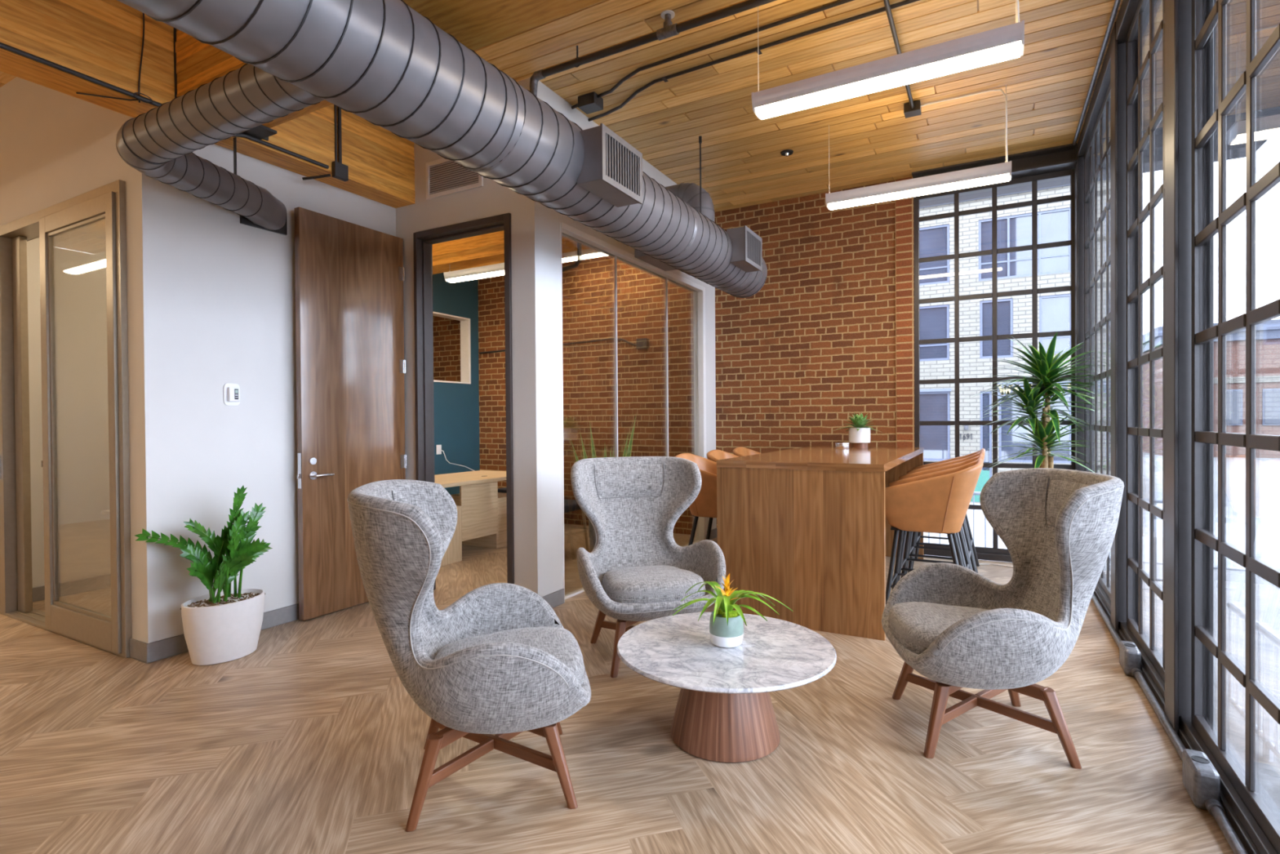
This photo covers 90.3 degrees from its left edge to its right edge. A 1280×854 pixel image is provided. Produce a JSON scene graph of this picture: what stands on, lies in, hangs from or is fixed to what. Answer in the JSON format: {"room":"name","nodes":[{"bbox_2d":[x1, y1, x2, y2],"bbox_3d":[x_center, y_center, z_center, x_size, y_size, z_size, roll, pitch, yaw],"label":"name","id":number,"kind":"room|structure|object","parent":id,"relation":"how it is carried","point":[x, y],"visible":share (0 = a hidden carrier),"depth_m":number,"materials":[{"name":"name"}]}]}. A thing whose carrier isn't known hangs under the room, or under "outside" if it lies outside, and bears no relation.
{"room":"office lounge","nodes":[
{"label":"office lounge","id":0,"kind":"room"},
{"bbox_2d":[0,76,173,643],"bbox_3d":[-5.541,-0.515,5.085,6.590,3.600,0.120,0,1,29],"label":"wall","id":1,"kind":"structure","parent":0,"point":[56,147],"depth_m":3.53,"materials":[{"name":"white paint"}]},
{"bbox_2d":[0,179,132,657],"bbox_3d":[-3.610,-0.038,3.998,1.806,2.643,0.155,0,1,29],"label":"door frame","id":2,"kind":"structure","parent":1,"relation":"in","point":[15,536],"depth_m":4.32,"materials":[{"name":"beige metal"}]},
{"bbox_2d":[39,191,121,653],"bbox_3d":[-3.327,-0.020,3.778,0.992,2.562,0.043,0,1,29],"label":"door","id":3,"kind":"structure","parent":2,"relation":"attached to","point":[80,462],"depth_m":3.76,"materials":[{"name":"clear glass"}]},
{"bbox_2d":[26,237,479,587],"bbox_3d":[-3.408,-0.544,6.691,0.120,3.600,4.750,0,1,29],"label":"wall","id":4,"kind":"structure","parent":0,"point":[456,405],"depth_m":8.14,"materials":[{"name":"paint"}]},
{"bbox_2d":[32,585,44,601],"bbox_3d":[-4.106,1.221,5.277,0.012,0.105,1.560,0,1,29],"label":"baseboard","id":5,"kind":"structure","parent":4,"relation":"attached to","point":[38,593],"depth_m":4.69,"materials":[{"name":"brown wood"}]},
{"bbox_2d":[432,311,471,383],"bbox_3d":[-2.525,-1.015,8.299,0.150,0.880,0.730,0,1,29],"label":"window","id":6,"kind":"structure","parent":4,"relation":"in","point":[465,355],"depth_m":8.57,"materials":[{"name":"beige wood"}]},
{"bbox_2d":[435,444,475,471],"bbox_3d":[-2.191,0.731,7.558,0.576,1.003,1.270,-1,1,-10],"label":"wall outlet","id":7,"kind":"object","parent":4,"relation":"attached to","point":[438,447],"visible":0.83,"depth_m":8.08,"materials":[{"name":"white plastic"}]},
{"bbox_2d":[166,143,395,636],"bbox_3d":[-2.302,-0.531,4.262,0.120,3.600,1.560,0,1,29],"label":"wall","id":8,"kind":"structure","parent":0,"point":[232,284],"depth_m":3.89,"materials":[{"name":"white paint"}]},
{"bbox_2d":[129,603,298,663],"bbox_3d":[-2.341,1.217,4.228,0.196,0.105,1.696,0,1,29],"label":"baseboard","id":9,"kind":"structure","parent":8,"relation":"attached to","point":[165,648],"depth_m":3.55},
{"bbox_2d":[223,382,239,405],"bbox_3d":[-2.449,-0.196,3.833,0.034,0.136,0.094,0,1,29],"label":"thermostat","id":10,"kind":"object","parent":8,"relation":"attached to","point":[231,390],"visible":1,"depth_m":3.82,"materials":[{"name":"white plastic"}]},
{"bbox_2d":[395,77,548,596],"bbox_3d":[-2.195,-0.539,5.161,3.480,3.600,0.120,0,1,29],"label":"wall","id":11,"kind":"structure","parent":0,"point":[528,242],"depth_m":4.34,"materials":[{"name":"white paint"}]},
{"bbox_2d":[293,206,407,620],"bbox_3d":[-1.985,-0.086,4.479,0.114,2.678,0.857,0,1,29],"label":"door","id":12,"kind":"structure","parent":11,"relation":"attached to","point":[351,365],"depth_m":4.37,"materials":[{"name":"brown wood"}]},
{"bbox_2d":[425,157,483,199],"bbox_3d":[-1.347,-1.826,4.602,0.550,0.274,0.014,0,1,29],"label":"vent grille","id":13,"kind":"object","parent":11,"relation":"attached to","point":[446,178],"visible":0.71,"depth_m":4.63,"materials":[{"name":"grey metal"}]},
{"bbox_2d":[413,213,514,590],"bbox_3d":[-1.251,-0.103,4.648,0.928,2.722,0.160,0,1,29],"label":"door frame","id":14,"kind":"structure","parent":11,"relation":"attached to","point":[423,241],"depth_m":4.79,"materials":[{"name":"black metal"}]},
{"bbox_2d":[0,0,1122,212],"bbox_3d":[-3.857,-2.384,3.062,11.500,0.150,12.100,0,1,29],"label":"ceiling","id":15,"kind":"structure","parent":0,"point":[872,140],"depth_m":4.39,"materials":[{"name":"brown wood"}]},
{"bbox_2d":[0,0,415,208],"bbox_3d":[-3.832,-1.966,1.176,0.245,0.655,8.410,0,1,29],"label":"ceiling beam","id":16,"kind":"structure","parent":15,"relation":"attached to","point":[101,40],"depth_m":3.27,"materials":[{"name":"brown wood"}]},
{"bbox_2d":[75,13,152,103],"bbox_3d":[-2.645,-1.979,3.193,0.313,0.660,0.056,-1,1,-22],"label":"cable","id":17,"kind":"object","parent":16,"relation":"hanging from","point":[143,38],"visible":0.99,"depth_m":3.24,"materials":[{"name":"black metal"}]},
{"bbox_2d":[0,42,348,181],"bbox_3d":[-3.189,-1.947,2.195,0.173,0.719,4.815,0,1,29],"label":"conduit","id":18,"kind":"object","parent":16,"relation":"attached to","point":[340,171],"visible":0.82,"depth_m":3.80,"materials":[{"name":"black metal"}]},
{"bbox_2d":[242,124,276,140],"bbox_3d":[-2.242,-1.893,3.629,0.180,0.386,0.340,0,1,29],"label":"bracket","id":19,"kind":"object","parent":16,"relation":"attached to","point":[261,131],"visible":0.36,"depth_m":3.68,"materials":[{"name":"black metal"}]},
{"bbox_2d":[175,0,603,128],"bbox_3d":[-0.435,-2.024,2.496,4.440,0.610,0.406,0,1,29],"label":"ceiling beam","id":20,"kind":"structure","parent":15,"relation":"attached to","point":[475,24],"depth_m":2.73,"materials":[{"name":"brown wood"}]},
{"bbox_2d":[115,0,767,297],"bbox_3d":[-2.024,-1.739,2.359,2.518,1.155,9.436,0,1,29],"label":"spiral duct","id":21,"kind":"object","parent":15,"relation":"hanging from","point":[384,63],"visible":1,"depth_m":2.71,"materials":[{"name":"grey metal"}]},
{"bbox_2d":[577,123,642,207],"bbox_3d":[-0.157,-1.384,3.413,0.160,0.280,0.420,0,1,29],"label":"supply register","id":22,"kind":"object","parent":21,"relation":"attached to","point":[610,170],"depth_m":3.30,"materials":[{"name":"grey metal"}]},
{"bbox_2d":[634,248,676,271],"bbox_3d":[0.194,-1.417,5.183,0.250,0.160,0.540,0,1,29],"label":"outlet","id":23,"kind":"object","parent":21,"relation":"attached to","point":[646,258],"depth_m":5.15,"materials":[{"name":"grey metal"}]},
{"bbox_2d":[726,225,762,272],"bbox_3d":[0.869,-1.462,5.279,0.160,0.280,0.420,0,1,29],"label":"supply register","id":24,"kind":"object","parent":21,"relation":"attached to","point":[746,254],"depth_m":5.14,"materials":[{"name":"grey metal"}]},
{"bbox_2d":[432,230,504,274],"bbox_3d":[-1.376,-2.085,6.780,3.360,0.550,0.306,0,1,29],"label":"ceiling","id":25,"kind":"structure","parent":15,"relation":"attached to","point":[487,249],"depth_m":6.92,"materials":[{"name":"brown wood"}]},
{"bbox_2d":[443,262,504,282],"bbox_3d":[-1.590,-1.982,6.785,1.220,0.752,0.165,0,1,29],"label":"linear pendant light","id":26,"kind":"object","parent":15,"relation":"hanging from","point":[496,269],"visible":0.52,"depth_m":6.82,"materials":[{"name":"white plastic"}]},
{"bbox_2d":[529,0,776,97],"bbox_3d":[0.699,-2.189,3.320,3.206,0.310,0.079,0,1,29],"label":"pipe","id":27,"kind":"object","parent":15,"relation":"attached to","point":[669,29],"visible":0.91,"depth_m":3.63,"materials":[{"name":"metal"}]},
{"bbox_2d":[571,0,853,114],"bbox_3d":[0.480,-2.306,3.865,0.617,0.078,2.449,-1,1,-39],"label":"conduit","id":28,"kind":"object","parent":15,"relation":"attached to","point":[592,102],"visible":1,"depth_m":4.01,"materials":[{"name":"black metal"}]},
{"bbox_2d":[587,0,919,121],"bbox_3d":[0.916,-2.332,3.840,3.285,0.025,0.221,0,1,34],"label":"conduit","id":29,"kind":"object","parent":15,"relation":"attached to","point":[906,2],"visible":1,"depth_m":3.93,"materials":[{"name":"black metal"}]},
{"bbox_2d":[780,149,793,156],"bbox_3d":[1.265,-2.350,5.484,0.110,0.032,0.110,0,1,29],"label":"sprinkler","id":30,"kind":"object","parent":15,"relation":"attached to","point":[786,153],"visible":1,"depth_m":5.47,"materials":[{"name":"metal"}]},
{"bbox_2d":[751,0,1024,119],"bbox_3d":[1.181,-2.018,3.171,1.250,0.657,0.165,0,1,29],"label":"linear pendant light","id":31,"kind":"object","parent":15,"relation":"hanging from","point":[1006,42],"visible":1,"depth_m":3.09,"materials":[{"name":"white"}]},
{"bbox_2d":[883,0,921,118],"bbox_3d":[1.509,-2.318,3.780,0.110,0.068,2.130,0,1,29],"label":"conduit","id":32,"kind":"object","parent":15,"relation":"attached to","point":[912,108],"visible":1,"depth_m":4.38,"materials":[{"name":"black metal"}]},
{"bbox_2d":[825,84,1011,209],"bbox_3d":[2.017,-2.037,4.697,1.245,0.657,0.165,0,1,29],"label":"linear pendant light","id":33,"kind":"object","parent":15,"relation":"hanging from","point":[999,172],"visible":0.98,"depth_m":4.61,"materials":[{"name":"white"}]},
{"bbox_2d":[1072,0,1120,145],"bbox_3d":[2.354,-2.325,3.013,0.028,0.028,5.200,0,1,29],"label":"conduit","id":34,"kind":"object","parent":15,"relation":"attached to","point":[1117,2],"visible":1,"depth_m":4.10,"materials":[{"name":"metal"}]},
{"bbox_2d":[1077,0,1139,156],"bbox_3d":[2.342,-2.296,2.768,0.155,0.110,5.840,0,1,29],"label":"trim","id":35,"kind":"structure","parent":15,"relation":"attached to","point":[1128,7],"depth_m":4.19,"materials":[{"name":"brown metal"}]},
{"bbox_2d":[0,537,1234,853],"bbox_3d":[-3.960,1.291,3.108,11.260,0.001,11.600,0,1,29],"label":"floor","id":36,"kind":"structure","parent":0,"point":[311,740],"depth_m":2.37,"materials":[{"name":"brown wood"}]},
{"bbox_2d":[134,485,272,665],"bbox_3d":[-2.351,0.804,3.498,0.637,0.945,0.357,-1,1,-44],"label":"plant","id":37,"kind":"object","parent":36,"relation":"on","point":[220,627],"visible":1,"depth_m":3.50,"materials":[{"name":"green plant"}]},
{"bbox_2d":[346,479,591,831],"bbox_3d":[-0.602,0.739,2.314,0.806,1.070,0.802,-1,1,-13],"label":"lounge chair","id":38,"kind":"object","parent":36,"relation":"on","point":[499,660],"visible":1,"depth_m":2.03,"materials":[{"name":"grey fabric"}]},
{"bbox_2d":[434,626,584,684],"bbox_3d":[-0.487,0.879,2.341,0.544,0.156,0.539,-1,1,-13],"label":"seat cushion","id":39,"kind":"object","parent":38,"relation":"on","point":[557,642],"depth_m":2.41,"materials":[{"name":"grey fabric"}]},
{"bbox_2d":[434,470,506,566],"bbox_3d":[-1.844,0.876,6.447,0.850,0.742,1.600,0,1,29],"label":"office desk","id":40,"kind":"object","parent":36,"relation":"on","point":[482,510],"visible":0.57,"depth_m":6.23,"materials":[{"name":"brown wood"}]},
{"bbox_2d":[497,487,506,493],"bbox_3d":[-1.316,0.722,7.413,0.566,1.024,0.684,0,1,29],"label":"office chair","id":41,"kind":"object","parent":36,"relation":"on","point":[503,489],"visible":0.02,"depth_m":7.23,"materials":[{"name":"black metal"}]},
{"bbox_2d":[570,456,725,677],"bbox_3d":[0.023,0.723,3.601,0.802,1.070,0.806,-1,1,-16],"label":"lounge chair","id":42,"kind":"object","parent":36,"relation":"on","point":[635,571],"visible":0.9,"depth_m":3.76,"materials":[{"name":"grey fabric"}]},
{"bbox_2d":[602,564,705,603],"bbox_3d":[0.057,0.865,3.490,0.539,0.156,0.544,-1,1,-16],"label":"seat cushion","id":43,"kind":"object","parent":42,"relation":"on","point":[656,584],"depth_m":3.28,"materials":[{"name":"grey fabric"}]},
{"bbox_2d":[675,453,716,545],"bbox_3d":[0.589,0.725,4.810,0.585,1.044,0.525,0,1,29],"label":"bar stool","id":44,"kind":"object","parent":36,"relation":"on","point":[704,504],"visible":0.3,"depth_m":4.64,"materials":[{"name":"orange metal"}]},
{"bbox_2d":[706,449,739,462],"bbox_3d":[0.893,0.718,5.362,0.585,1.044,0.525,0,1,29],"label":"bar stool","id":45,"kind":"object","parent":36,"relation":"on","point":[713,455],"visible":0.09,"depth_m":5.49,"materials":[{"name":"orange leather"}]},
{"bbox_2d":[617,612,836,763],"bbox_3d":[0.347,1.077,2.614,0.880,0.375,0.880,0,1,29],"label":"coffee table","id":46,"kind":"object","parent":36,"relation":"on","point":[724,713],"visible":0.98,"depth_m":2.45,"materials":[{"name":"white stone"}]},
{"bbox_2d":[672,573,792,648],"bbox_3d":[0.333,0.743,2.637,0.446,0.293,0.461,-1,1,-29],"label":"bromeliad","id":47,"kind":"object","parent":46,"relation":"on","point":[726,624],"visible":1,"depth_m":2.57,"materials":[{"name":"green plant"}]},
{"bbox_2d":[709,610,743,637],"bbox_3d":[0.355,0.804,2.617,0.141,0.076,0.141,0,1,29],"label":"pot","id":48,"kind":"object","parent":47,"relation":"on","point":[735,628],"depth_m":2.56,"materials":[{"name":"green ceramic"}]},
{"bbox_2d":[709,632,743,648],"bbox_3d":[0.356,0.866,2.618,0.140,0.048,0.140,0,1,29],"label":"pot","id":49,"kind":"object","parent":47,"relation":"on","point":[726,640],"depth_m":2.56,"materials":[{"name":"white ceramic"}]},
{"bbox_2d":[733,446,760,456],"bbox_3d":[1.192,0.711,5.905,0.585,1.044,0.525,0,1,29],"label":"bar stool","id":50,"kind":"object","parent":36,"relation":"on","point":[740,451],"visible":0.09,"depth_m":6.04,"materials":[{"name":"orange leather"}]},
{"bbox_2d":[716,445,924,640],"bbox_3d":[1.567,0.720,5.052,1.042,1.030,2.494,0,1,29],"label":"bar table","id":51,"kind":"object","parent":36,"relation":"on","point":[807,529],"visible":0.91,"depth_m":3.95,"materials":[{"name":"brown wood"}]},
{"bbox_2d":[835,442,849,448],"bbox_3d":[1.851,0.170,5.832,0.128,0.051,0.128,0,1,29],"label":"tin","id":52,"kind":"object","parent":51,"relation":"on","point":[837,445],"visible":0.98,"depth_m":5.78,"materials":[{"name":"metal"}]},
{"bbox_2d":[835,412,878,448],"bbox_3d":[2.053,0.028,5.959,0.397,0.330,0.354,0,1,41],"label":"potted succulent","id":53,"kind":"object","parent":51,"relation":"on","point":[860,435],"visible":1,"depth_m":5.91,"materials":[{"name":"white ceramic"}]},
{"bbox_2d":[848,427,870,448],"bbox_3d":[2.057,0.101,5.969,0.194,0.185,0.194,0,1,29],"label":"pot","id":54,"kind":"object","parent":53,"relation":"on","point":[860,438],"depth_m":5.90,"materials":[{"name":"ceramic"}]},
{"bbox_2d":[884,458,983,604],"bbox_3d":[1.889,0.721,4.117,0.585,1.044,0.525,0,1,29],"label":"bar stool","id":55,"kind":"object","parent":36,"relation":"on","point":[936,502],"visible":0.96,"depth_m":3.92,"materials":[{"name":"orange leather"}]},
{"bbox_2d":[891,454,984,582],"bbox_3d":[2.147,0.715,4.586,0.585,1.044,0.525,0,1,29],"label":"bar stool","id":56,"kind":"object","parent":36,"relation":"on","point":[906,537],"visible":0.2,"depth_m":4.70,"materials":[{"name":"black metal"}]},
{"bbox_2d":[899,451,984,573],"bbox_3d":[2.405,0.710,5.055,0.585,1.044,0.525,0,1,29],"label":"bar stool","id":57,"kind":"object","parent":36,"relation":"on","point":[913,535],"visible":0.16,"depth_m":5.12,"materials":[{"name":"black metal"}]},
{"bbox_2d":[910,448,985,573],"bbox_3d":[2.661,0.704,5.519,0.585,1.044,0.525,0,1,29],"label":"bar stool","id":58,"kind":"object","parent":36,"relation":"on","point":[918,536],"visible":0.16,"depth_m":5.58,"materials":[{"name":"black metal"}]},
{"bbox_2d":[978,563,1013,567],"bbox_3d":[2.734,1.217,5.469,1.222,0.010,0.261,-1,1,-12],"label":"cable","id":59,"kind":"object","parent":36,"relation":"on","point":[979,563],"visible":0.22,"depth_m":5.62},
{"bbox_2d":[881,467,1124,768],"bbox_3d":[1.462,0.721,2.637,0.806,1.070,0.802,0,1,9],"label":"lounge chair","id":60,"kind":"object","parent":36,"relation":"on","point":[958,628],"visible":1,"depth_m":2.46,"materials":[{"name":"grey fabric"}]},
{"bbox_2d":[888,601,987,654],"bbox_3d":[1.347,0.863,2.656,0.544,0.156,0.539,0,1,9],"label":"seat cushion","id":61,"kind":"object","parent":60,"relation":"on","point":[913,626],"depth_m":2.63,"materials":[{"name":"grey fabric"}]},
{"bbox_2d":[965,332,1094,472],"bbox_3d":[3.295,0.223,5.202,1.148,1.996,1.042,0,1,29],"label":"dracaena","id":62,"kind":"object","parent":36,"relation":"on","point":[1046,367],"visible":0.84,"depth_m":5.15,"materials":[{"name":"green plant"}]},
{"bbox_2d":[1074,143,1084,471],"bbox_3d":[3.791,-0.585,5.440,0.120,3.600,0.200,0,1,29],"label":"trim","id":63,"kind":"structure","parent":36,"relation":"on","point":[1079,167],"depth_m":5.40,"materials":[{"name":"brown metal"}]},
{"bbox_2d":[1110,21,1126,633],"bbox_3d":[2.870,-0.564,3.767,0.120,3.600,0.160,0,1,29],"label":"trim","id":64,"kind":"structure","parent":36,"relation":"on","point":[1117,51],"depth_m":3.75,"materials":[{"name":"brown metal"}]},
{"bbox_2d":[1091,592,1248,853],"bbox_3d":[2.251,1.179,2.800,0.069,0.134,5.850,0,1,29],"label":"conduit","id":65,"kind":"object","parent":36,"relation":"on","point":[1201,780],"visible":0.99,"depth_m":2.16,"materials":[{"name":"metal"}]},
{"bbox_2d":[1164,0,1191,735],"bbox_3d":[2.210,-0.548,2.567,0.120,3.600,0.160,0,1,29],"label":"trim","id":66,"kind":"structure","parent":36,"relation":"on","point":[1178,13],"depth_m":2.56,"materials":[{"name":"brown metal"}]},
{"bbox_2d":[1093,582,1277,853],"bbox_3d":[2.372,1.206,2.797,0.145,0.085,5.840,0,1,29],"label":"window sill","id":67,"kind":"structure","parent":36,"relation":"on","point":[1253,838],"depth_m":2.27,"materials":[{"name":"brown metal"}]},
{"bbox_2d":[1084,83,1111,599],"bbox_3d":[3.330,-0.562,4.593,0.026,3.410,1.730,0,1,29],"label":"window","id":68,"kind":"structure","parent":67,"relation":"attached to","point":[1097,153],"depth_m":4.73,"materials":[{"name":"brown metal"}]},
{"bbox_2d":[1125,0,1164,682],"bbox_3d":[2.545,-0.543,3.165,0.026,3.411,1.210,0,1,29],"label":"window","id":69,"kind":"structure","parent":67,"relation":"attached to","point":[1145,37],"depth_m":3.31,"materials":[{"name":"brown metal"}]},
{"bbox_2d":[1191,0,1279,853],"bbox_3d":[1.884,-0.528,1.964,0.026,3.411,1.210,0,1,29],"label":"window","id":70,"kind":"structure","parent":67,"relation":"attached to","point":[1235,353],"depth_m":2.06,"materials":[{"name":"brown metal"}]},
{"bbox_2d":[544,84,716,594],"bbox_3d":[0.046,-0.561,5.749,0.120,3.600,3.070,0,1,29],"label":"wall","id":71,"kind":"structure","parent":0,"point":[553,218],"depth_m":4.49,"materials":[{"name":"white paint"}]},
{"bbox_2d":[542,588,564,608],"bbox_3d":[-0.606,1.201,4.420,0.012,0.106,0.245,0,1,29],"label":"baseboard","id":72,"kind":"structure","parent":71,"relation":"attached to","point":[554,599],"depth_m":4.44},
{"bbox_2d":[560,222,706,602],"bbox_3d":[0.030,-0.117,5.689,0.116,2.714,2.600,0,1,29],"label":"glass partition","id":73,"kind":"structure","parent":71,"relation":"attached to","point":[631,387],"depth_m":5.40,"materials":[{"name":"clear glass"}]},
{"bbox_2d":[709,527,717,539],"bbox_3d":[0.800,1.169,6.975,0.012,0.106,0.213,0,1,29],"label":"glass","id":74,"kind":"object","parent":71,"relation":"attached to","point":[713,534],"depth_m":6.98,"materials":[{"name":"glass"}]},
{"bbox_2d":[432,180,896,527],"bbox_3d":[-1.744,-0.573,8.657,9.800,3.600,0.300,0,1,29],"label":"brick wall","id":75,"kind":"structure","parent":0,"point":[814,348],"depth_m":6.62,"materials":[{"name":"brown brick"}]},
{"bbox_2d":[479,349,505,354],"bbox_3d":[-1.054,-0.994,8.066,2.620,0.162,0.060,0,1,29],"label":"conduit","id":76,"kind":"object","parent":75,"relation":"attached to","point":[502,350],"visible":0.05,"depth_m":8.59,"materials":[{"name":"black metal"}]},
{"bbox_2d":[894,177,914,447],"bbox_3d":[2.616,-0.584,6.251,0.160,3.600,0.312,0,1,29],"label":"brick wall","id":77,"kind":"structure","parent":0,"point":[904,271],"depth_m":6.11,"materials":[{"name":"brown brick"}]},
{"bbox_2d":[924,548,1012,562],"bbox_3d":[3.247,1.185,5.876,1.300,0.060,0.200,0,1,29],"label":"trim","id":78,"kind":"structure","parent":77,"relation":"attached to","point":[981,556],"depth_m":5.83,"materials":[{"name":"brown metal"}]},
{"bbox_2d":[913,168,1075,555],"bbox_3d":[3.208,-0.534,5.813,1.300,3.385,0.026,0,1,29],"label":"window","id":79,"kind":"structure","parent":77,"relation":"in","point":[1033,179],"depth_m":5.80,"materials":[{"name":"brown metal"}]},
{"bbox_2d":[911,142,1076,202],"bbox_3d":[3.214,-2.382,5.832,1.300,0.305,0.430,0,1,29],"label":"trim","id":80,"kind":"structure","parent":77,"relation":"attached to","point":[1061,157],"depth_m":5.59,"materials":[{"name":"brown metal"}]},
{"bbox_2d":[919,178,1070,207],"bbox_3d":[-3.172,-2.425,3.113,12.650,0.180,12.850,0,1,29],"label":"trim","id":81,"kind":"structure","parent":77,"relation":"attached to","point":[1067,181],"depth_m":6.57,"materials":[{"name":"black metal"}]},
{"bbox_2d":[924,502,1007,548],"bbox_3d":[19.590,1.720,4.482,90.000,0.020,5.700,0,1,29],"label":"road","id":82,"kind":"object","parent":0,"point":[979,515],"depth_m":10.50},
{"bbox_3d":[21.591,1.734,8.118,90.000,0.100,85.000,0,1,29],"label":"ground","id":83,"kind":"structure","parent":0,"visible":0},
{"bbox_2d":[928,491,998,561],"bbox_3d":[4.517,1.308,7.804,3.631,1.002,0.044,0,1,29],"label":"metal railing","id":84,"kind":"object","parent":83,"relation":"on","point":[978,493],"visible":0.02,"depth_m":7.98,"materials":[{"name":"grey metal"}]},
{"bbox_2d":[970,470,989,502],"bbox_3d":[7.737,1.348,14.514,0.400,0.720,0.060,0,1,29],"label":"screen","id":85,"kind":"object","parent":83,"relation":"on","point":[984,477],"visible":0.36,"depth_m":14.47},
{"bbox_2d":[919,184,1071,478],"bbox_3d":[7.888,-3.238,20.668,12.010,9.820,8.110,0,1,29],"label":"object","id":86,"kind":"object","parent":83,"relation":"on","point":[1014,225],"visible":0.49,"depth_m":15.81,"materials":[{"name":"beige brick"}]},
{"bbox_2d":[964,425,968,430],"bbox_3d":[8.184,0.002,15.975,0.100,0.140,0.100,0,1,29],"label":"wall lamp","id":87,"kind":"object","parent":86,"relation":"attached to","point":[966,427],"depth_m":15.93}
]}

